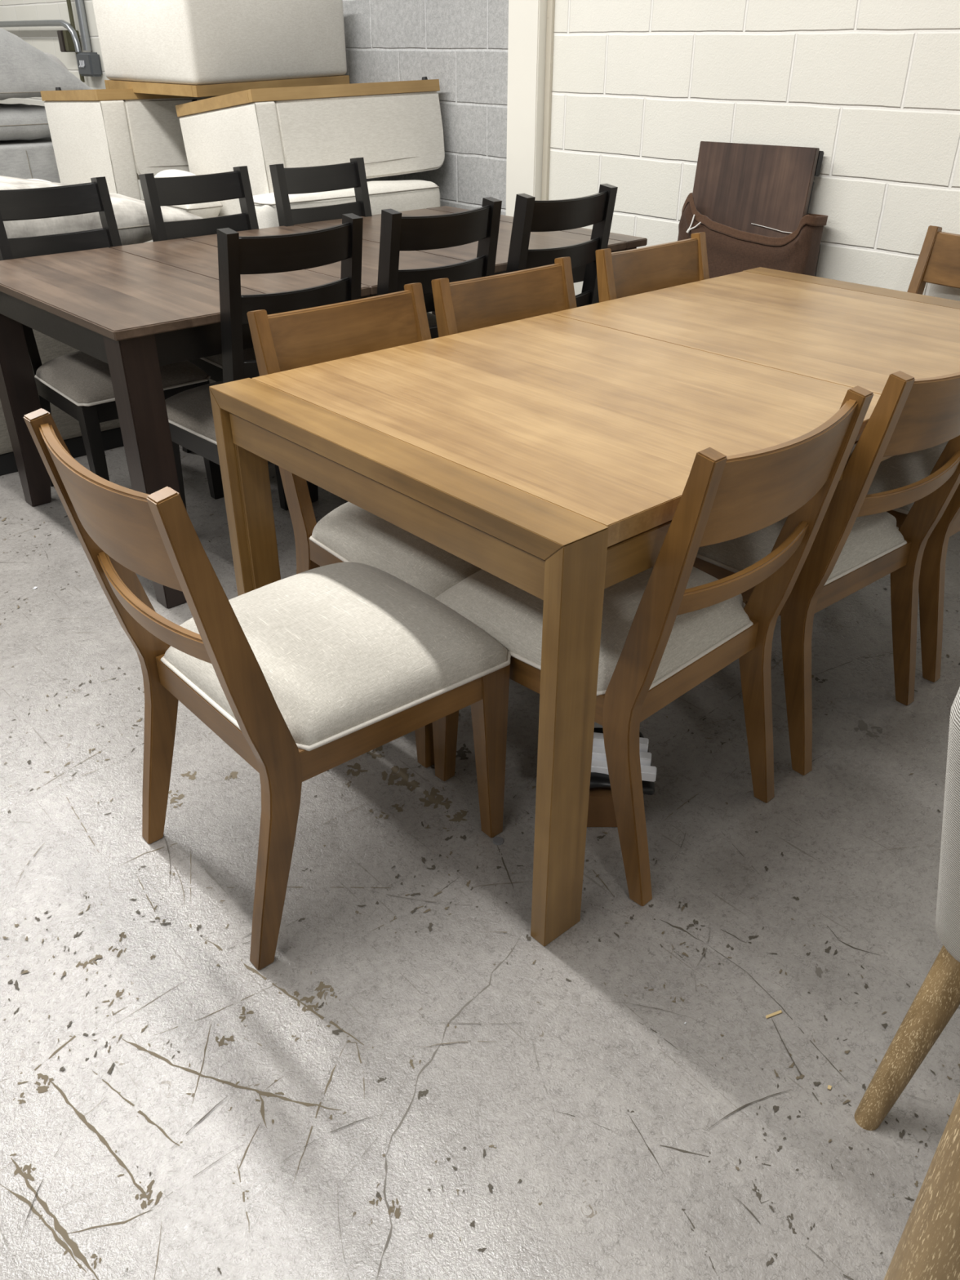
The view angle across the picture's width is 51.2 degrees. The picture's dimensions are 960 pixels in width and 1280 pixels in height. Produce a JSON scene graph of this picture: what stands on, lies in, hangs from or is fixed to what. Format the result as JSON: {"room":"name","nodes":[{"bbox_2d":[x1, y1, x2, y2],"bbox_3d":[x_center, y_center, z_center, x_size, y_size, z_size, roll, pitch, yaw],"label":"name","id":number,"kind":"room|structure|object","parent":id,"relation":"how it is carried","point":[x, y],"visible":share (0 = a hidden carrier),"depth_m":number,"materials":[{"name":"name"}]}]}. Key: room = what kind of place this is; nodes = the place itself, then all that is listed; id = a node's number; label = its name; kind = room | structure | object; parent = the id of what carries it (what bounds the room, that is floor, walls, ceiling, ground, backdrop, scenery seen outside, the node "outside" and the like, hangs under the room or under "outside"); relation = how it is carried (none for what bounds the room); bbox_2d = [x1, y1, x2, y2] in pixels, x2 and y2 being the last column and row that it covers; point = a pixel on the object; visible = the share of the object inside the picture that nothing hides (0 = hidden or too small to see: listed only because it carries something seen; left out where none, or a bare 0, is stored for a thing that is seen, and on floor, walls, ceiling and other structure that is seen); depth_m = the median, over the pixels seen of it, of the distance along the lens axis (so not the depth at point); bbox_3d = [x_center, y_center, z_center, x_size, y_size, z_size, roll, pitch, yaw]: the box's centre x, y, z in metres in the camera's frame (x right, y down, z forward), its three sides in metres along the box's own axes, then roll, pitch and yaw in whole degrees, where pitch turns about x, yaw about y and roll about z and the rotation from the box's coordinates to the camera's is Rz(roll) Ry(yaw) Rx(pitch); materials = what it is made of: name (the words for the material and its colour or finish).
{"room":"store","nodes":[
{"label":"store","id":0,"kind":"room"},
{"bbox_2d":[0,444,959,1279],"bbox_3d":[-3.155,-0.043,2.672,8.600,0.002,16.000,-24,39,-35],"label":"floor","id":1,"kind":"structure","parent":0,"point":[415,1085],"depth_m":1.64,"materials":[{"name":"concrete"}]},
{"bbox_2d":[0,137,60,182],"bbox_3d":[-2.841,-2.188,5.403,1.458,0.889,0.782,-24,39,-35],"label":"sofa section","id":2,"kind":"object","parent":1,"relation":"on","point":[19,158],"visible":0.09,"depth_m":5.18,"materials":[{"name":"grey fabric"}]},
{"bbox_2d":[0,103,51,140],"bbox_3d":[-2.820,-2.651,5.144,1.326,0.162,0.725,-24,39,-35],"label":"seat cushion","id":3,"kind":"object","parent":2,"relation":"on","point":[17,121],"visible":0.57,"depth_m":5.13,"materials":[{"name":"grey fabric"}]},
{"bbox_2d":[0,27,93,100],"bbox_3d":[-2.701,-2.948,5.074,1.246,0.393,0.725,-24,39,-35],"label":"cushion","id":4,"kind":"object","parent":3,"relation":"on","point":[25,70],"visible":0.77,"depth_m":5.04,"materials":[{"name":"grey fabric"}]},
{"bbox_2d":[44,52,68,70],"bbox_3d":[-2.505,-3.256,5.719,0.260,0.181,0.160,-24,39,-35],"label":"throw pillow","id":5,"kind":"object","parent":4,"relation":"on","point":[51,55],"visible":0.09,"depth_m":5.70,"materials":[{"name":"grey fabric"}]},
{"bbox_2d":[0,241,216,475],"bbox_3d":[-1.798,-1.070,3.822,2.148,0.592,0.793,-24,39,-35],"label":"sofa section","id":6,"kind":"object","parent":1,"relation":"on","point":[49,348],"visible":0.02,"depth_m":3.62,"materials":[{"name":"beige fabric"}]},
{"bbox_2d":[0,175,70,190],"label":"cushion","id":7,"kind":"object","parent":6,"relation":"on","point":[6,183],"depth_m":3.55,"materials":[{"name":"fabric"}]},
{"bbox_2d":[3,211,102,238],"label":"cushion","id":8,"kind":"object","parent":6,"relation":"on","point":[68,224],"depth_m":3.41,"materials":[{"name":"fabric"}]},
{"bbox_2d":[109,192,152,245],"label":"cushion","id":9,"kind":"object","parent":6,"relation":"on","point":[131,215],"depth_m":3.60,"materials":[{"name":"fabric"}]},
{"bbox_2d":[160,205,203,222],"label":"cushion","id":10,"kind":"object","parent":6,"relation":"on","point":[169,214],"depth_m":3.71,"materials":[{"name":"fabric"}]},
{"bbox_2d":[142,168,222,217],"bbox_3d":[-1.315,-1.931,4.421,0.175,0.261,0.445,-24,39,-35],"label":"seat cushion","id":11,"kind":"object","parent":6,"relation":"on","point":[206,210],"visible":0.31,"depth_m":4.30,"materials":[{"name":"white fabric"}]},
{"bbox_2d":[0,176,223,499],"bbox_3d":[-1.205,-0.933,3.230,0.441,0.964,0.569,-24,39,-35],"label":"chair","id":12,"kind":"object","parent":1,"relation":"on","point":[77,383],"visible":0.51,"depth_m":3.16,"materials":[{"name":"black wood"}]},
{"bbox_2d":[35,351,208,403],"bbox_3d":[-1.165,-0.882,3.209,0.430,0.082,0.437,-24,39,-35],"label":"seat cushion","id":13,"kind":"object","parent":12,"relation":"on","point":[77,376],"depth_m":3.11,"materials":[{"name":"grey fabric"}]},
{"bbox_2d":[138,165,258,453],"bbox_3d":[-0.813,-1.105,3.519,0.441,0.964,0.569,-24,39,-35],"label":"chair","id":14,"kind":"object","parent":1,"relation":"on","point":[157,193],"visible":0.23,"depth_m":3.47,"materials":[{"name":"black wood"}]},
{"bbox_2d":[204,347,256,366],"bbox_3d":[-0.773,-1.053,3.498,0.430,0.082,0.437,-24,39,-35],"label":"seat cushion","id":15,"kind":"object","parent":14,"relation":"on","point":[248,353],"depth_m":3.33,"materials":[{"name":"grey fabric"}]},
{"bbox_2d":[164,213,363,511],"bbox_3d":[-0.622,-0.696,2.834,0.441,0.964,0.569,-24,39,-35],"label":"chair","id":16,"kind":"object","parent":1,"relation":"on","point":[189,411],"visible":0.32,"depth_m":2.50,"materials":[{"name":"black wood"}]},
{"bbox_2d":[164,380,222,441],"bbox_3d":[-0.662,-0.690,2.890,0.430,0.082,0.437,-24,39,-35],"label":"seat cushion","id":17,"kind":"object","parent":16,"relation":"on","point":[189,411],"depth_m":2.80,"materials":[{"name":"grey fabric"}]},
{"bbox_2d":[22,408,511,970],"bbox_3d":[-0.322,0.014,1.746,0.618,0.861,0.494,-24,39,-35],"label":"dining chair","id":18,"kind":"object","parent":1,"relation":"on","point":[304,675],"visible":1,"depth_m":1.64,"materials":[{"name":"brown wood"}]},
{"bbox_2d":[164,561,507,746],"bbox_3d":[-0.272,-0.018,1.778,0.472,0.094,0.483,-24,39,-35],"label":"seat cushion","id":19,"kind":"object","parent":18,"relation":"on","point":[344,651],"depth_m":1.68,"materials":[{"name":"fabric"}]},
{"bbox_2d":[0,205,647,608],"bbox_3d":[-0.497,-0.928,3.423,1.935,0.760,1.070,-25,39,-35],"label":"dining table","id":20,"kind":"object","parent":1,"relation":"on","point":[138,309],"visible":0.56,"depth_m":2.79,"materials":[{"name":"brown wood"}]},
{"bbox_2d":[269,157,436,326],"bbox_3d":[-0.434,-1.264,3.787,0.441,0.964,0.569,-24,39,-35],"label":"chair","id":21,"kind":"object","parent":1,"relation":"on","point":[292,180],"visible":0.26,"depth_m":3.75,"materials":[{"name":"black wood"}]},
{"bbox_2d":[426,312,436,326],"bbox_3d":[-0.394,-1.212,3.765,0.430,0.082,0.437,-24,39,-35],"label":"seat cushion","id":22,"kind":"object","parent":21,"relation":"on","point":[432,320],"depth_m":3.72,"materials":[{"name":"grey fabric"}]},
{"bbox_2d":[246,282,481,768],"bbox_3d":[-0.127,-0.282,2.242,0.494,0.861,0.618,-24,39,-35],"label":"dining chair","id":23,"kind":"object","parent":1,"relation":"on","point":[300,338],"visible":0.21,"depth_m":2.17,"materials":[{"name":"brown wood"}]},
{"bbox_2d":[311,502,481,598],"bbox_3d":[-0.082,-0.265,2.193,0.483,0.094,0.472,-24,39,-35],"label":"seat cushion","id":24,"kind":"object","parent":23,"relation":"on","point":[349,532],"depth_m":2.04,"materials":[{"name":"fabric"}]},
{"bbox_2d":[306,196,502,502],"bbox_3d":[-0.265,-0.859,3.108,0.441,0.964,0.569,-24,39,-35],"label":"chair","id":25,"kind":"object","parent":1,"relation":"on","point":[398,233],"visible":0.23,"depth_m":2.73,"materials":[{"name":"black wood"}]},
{"bbox_2d":[431,256,577,337],"bbox_3d":[0.243,-0.450,2.525,0.494,0.861,0.618,-24,39,-35],"label":"dining chair","id":26,"kind":"object","parent":1,"relation":"on","point":[464,305],"visible":0.13,"depth_m":2.52,"materials":[{"name":"brown wood"}]},
{"bbox_2d":[506,183,617,306],"bbox_3d":[0.096,-1.020,3.378,0.441,0.964,0.569,-24,39,-35],"label":"chair","id":27,"kind":"object","parent":1,"relation":"on","point":[531,215],"visible":0.21,"depth_m":3.00,"materials":[{"name":"black wood"}]},
{"bbox_2d":[208,266,959,946],"bbox_3d":[0.475,-0.294,2.360,1.832,0.762,0.962,-24,39,-35],"label":"dining table","id":28,"kind":"object","parent":1,"relation":"on","point":[553,455],"visible":0.84,"depth_m":1.82,"materials":[{"name":"brown wood"}]},
{"bbox_2d":[586,787,617,826],"bbox_3d":[0.238,0.299,2.030,0.125,0.080,0.150,0,31,0],"label":"cardboard box","id":29,"kind":"object","parent":1,"relation":"on","point":[601,810],"visible":0.1,"depth_m":1.96,"materials":[{"name":"brown cardboard"}]},
{"bbox_2d":[589,728,654,795],"bbox_3d":[0.256,0.238,2.022,0.186,0.060,0.206,0,31,0],"label":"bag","id":30,"kind":"object","parent":29,"relation":"on","point":[597,780],"visible":0.15,"depth_m":1.94,"materials":[{"name":"plastic"}]},
{"bbox_2d":[594,721,602,728],"bbox_3d":[0.216,0.116,2.101,0.160,0.053,0.160,0,31,0],"label":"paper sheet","id":31,"kind":"object","parent":30,"relation":"on","point":[596,725],"visible":0.02,"depth_m":2.05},
{"bbox_2d":[591,732,657,782],"bbox_3d":[0.238,0.225,1.972,0.220,0.048,0.078,6,31,9],"label":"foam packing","id":32,"kind":"object","parent":30,"relation":"on","point":[599,764],"visible":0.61,"depth_m":1.95,"materials":[{"name":"white plastic"}]},
{"bbox_2d":[595,231,709,302],"bbox_3d":[0.672,-0.654,2.868,0.494,0.861,0.618,-24,39,-35],"label":"dining chair","id":33,"kind":"object","parent":1,"relation":"on","point":[628,273],"visible":0.09,"depth_m":2.87,"materials":[{"name":"brown wood"}]},
{"bbox_2d":[432,385,873,906],"bbox_3d":[0.270,-0.061,1.873,0.494,0.861,0.618,-26,40,-37],"label":"dining chair","id":34,"kind":"object","parent":1,"relation":"on","point":[668,627],"visible":0.76,"depth_m":1.72,"materials":[{"name":"brown wood"}]},
{"bbox_2d":[435,566,750,690],"bbox_3d":[0.224,-0.095,1.909,0.483,0.094,0.472,-26,40,-37],"label":"seat cushion","id":35,"kind":"object","parent":34,"relation":"on","point":[512,615],"depth_m":1.80,"materials":[{"name":"fabric"}]},
{"bbox_2d":[677,192,827,278],"bbox_3d":[0.901,-1.117,3.627,0.208,0.886,0.556,-24,39,-35],"label":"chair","id":36,"kind":"object","parent":1,"relation":"on","point":[730,250],"visible":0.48,"depth_m":3.41,"materials":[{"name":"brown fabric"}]},
{"bbox_2d":[693,141,824,237],"bbox_3d":[0.905,-1.208,3.616,0.168,1.049,0.477,-26,39,-36],"label":"table leaf","id":37,"kind":"object","parent":1,"relation":"on","point":[736,185],"visible":0.39,"depth_m":3.42,"materials":[{"name":"brown wood"}]},
{"bbox_2d":[765,1009,782,1018],"bbox_3d":[0.470,0.599,1.603,0.031,0.002,0.005,-11,33,-18],"label":"wood splinter","id":38,"kind":"object","parent":1,"relation":"on","point":[780,1011],"visible":1,"depth_m":1.60,"materials":[{"name":"beige wood"}]},
{"bbox_2d":[693,370,959,775],"bbox_3d":[0.692,-0.254,2.197,0.494,0.861,0.618,-23,38,-33],"label":"dining chair","id":39,"kind":"object","parent":1,"relation":"on","point":[857,543],"visible":0.66,"depth_m":2.04,"materials":[{"name":"brown wood"}]},
{"bbox_2d":[697,511,904,580],"bbox_3d":[0.649,-0.289,2.236,0.483,0.094,0.472,-23,38,-33],"label":"seat cushion","id":40,"kind":"object","parent":39,"relation":"on","point":[873,540],"depth_m":2.09,"materials":[{"name":"fabric"}]},
{"bbox_2d":[745,440,959,682],"bbox_3d":[1.098,-0.439,2.508,0.494,0.861,0.618,-24,39,-35],"label":"dining chair","id":41,"kind":"object","parent":1,"relation":"on","point":[895,472],"visible":0.2,"depth_m":2.37,"materials":[{"name":"brown wood"}]},
{"bbox_2d":[866,440,948,511],"bbox_3d":[1.054,-0.473,2.545,0.483,0.094,0.472,-24,39,-35],"label":"seat cushion","id":42,"kind":"object","parent":41,"relation":"on","point":[895,472],"depth_m":2.38,"materials":[{"name":"fabric"}]},
{"bbox_2d":[853,687,959,1130],"bbox_3d":[0.964,0.337,1.218,0.863,0.850,0.605,-24,39,-35],"label":"upholstered chair","id":43,"kind":"object","parent":1,"relation":"on","point":[937,999],"visible":1,"depth_m":1.34,"materials":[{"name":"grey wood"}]},
{"bbox_2d":[884,1092,959,1279],"bbox_3d":[0.598,0.649,0.780,0.379,0.761,0.466,-15,34,-23],"label":"chair leg","id":44,"kind":"object","parent":1,"relation":"on","point":[928,1247],"visible":1,"depth_m":0.76,"materials":[{"name":"brown wood"}]},
{"bbox_2d":[906,225,959,294],"bbox_3d":[1.321,-0.721,2.982,0.618,0.861,0.494,-24,39,-35],"label":"dining chair","id":45,"kind":"object","parent":1,"relation":"on","point":[938,263],"visible":0.13,"depth_m":3.06,"materials":[{"name":"brown wood"}]},
{"bbox_3d":[-1.822,-1.812,5.082,1.858,0.576,0.778,-24,39,-35],"label":"sofa section","id":46,"kind":"object","parent":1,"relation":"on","visible":0},
{"bbox_2d":[27,178,50,182],"bbox_3d":[-2.055,-2.018,4.662,0.265,0.231,0.405,-24,39,-35],"label":"seat cushion","id":47,"kind":"object","parent":46,"relation":"on","point":[28,179],"visible":0.02,"depth_m":4.61,"materials":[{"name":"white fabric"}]},
{"bbox_2d":[40,87,218,199],"bbox_3d":[-1.551,-2.421,4.955,0.884,0.594,0.644,-25,39,-36],"label":"sofa section","id":48,"kind":"object","parent":46,"relation":"on","point":[120,135],"visible":0.55,"depth_m":4.59,"materials":[{"name":"beige fabric"}]},
{"bbox_3d":[-0.686,-1.644,4.794,0.768,0.584,0.948,-24,39,-35],"label":"sofa section","id":49,"kind":"object","parent":1,"relation":"on","visible":0},
{"bbox_2d":[253,192,279,228],"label":"seat cushion","id":50,"kind":"object","parent":49,"relation":"on","point":[264,204],"depth_m":3.94,"materials":[{"name":"white fabric"}]},
{"bbox_2d":[175,76,444,216],"bbox_3d":[-0.733,-2.147,4.518,0.939,0.690,0.766,-23,38,-34],"label":"sofa section","id":51,"kind":"object","parent":49,"relation":"on","point":[397,128],"visible":0.59,"depth_m":4.20,"materials":[{"name":"beige fabric"}]},
{"bbox_2d":[92,0,349,97],"bbox_3d":[-1.170,-2.760,4.599,0.696,0.394,0.936,23,39,32],"label":"sofa","id":52,"kind":"object","parent":51,"relation":"on","point":[190,48],"visible":0.94,"depth_m":4.33,"materials":[{"name":"beige fabric"}]},
{"bbox_2d":[288,187,355,208],"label":"seat cushion","id":53,"kind":"object","parent":49,"relation":"on","point":[347,195],"depth_m":4.05,"materials":[{"name":"white fabric"}]},
{"bbox_2d":[367,179,439,214],"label":"seat cushion","id":54,"kind":"object","parent":49,"relation":"on","point":[405,195],"depth_m":4.29,"materials":[{"name":"white fabric"}]},
{"bbox_2d":[0,0,959,301],"bbox_3d":[-0.039,-3.436,3.880,0.200,4.600,16.000,-24,39,-35],"label":"wall","id":55,"kind":"structure","parent":0,"point":[638,86],"depth_m":3.53,"materials":[{"name":"white brick"}]},
{"bbox_2d":[0,0,91,82],"bbox_3d":[-3.382,-5.681,6.661,0.078,3.400,2.267,-24,39,-35],"label":"conduit","id":56,"kind":"object","parent":55,"relation":"attached to","point":[79,4],"visible":0.97,"depth_m":6.73,"materials":[{"name":"metal"}]},
{"bbox_2d":[57,30,81,52],"bbox_3d":[-2.804,-4.089,6.837,0.099,0.127,0.130,-24,39,-35],"label":"switch box","id":57,"kind":"object","parent":56,"relation":"attached to","point":[65,41],"visible":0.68,"depth_m":6.80,"materials":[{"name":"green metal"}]},
{"bbox_2d":[75,52,102,76],"bbox_3d":[-2.646,-3.886,6.756,0.094,0.140,0.220,-24,39,-35],"label":"box","id":58,"kind":"object","parent":55,"relation":"attached to","point":[89,64],"visible":1,"depth_m":6.71,"materials":[{"name":"grey paint"}]},
{"bbox_2d":[506,0,547,217],"bbox_3d":[0.209,-3.214,3.509,0.105,4.600,0.175,-24,39,-35],"label":"pillar","id":59,"kind":"structure","parent":55,"relation":"attached to","point":[527,19],"depth_m":4.06,"materials":[{"name":"paint"}]},
{"bbox_2d":[541,0,555,199],"bbox_3d":[0.279,-3.175,3.443,0.022,4.600,0.032,-24,39,-35],"label":"trim","id":60,"kind":"structure","parent":55,"relation":"attached to","point":[551,3],"depth_m":4.03,"materials":[{"name":"paint"}]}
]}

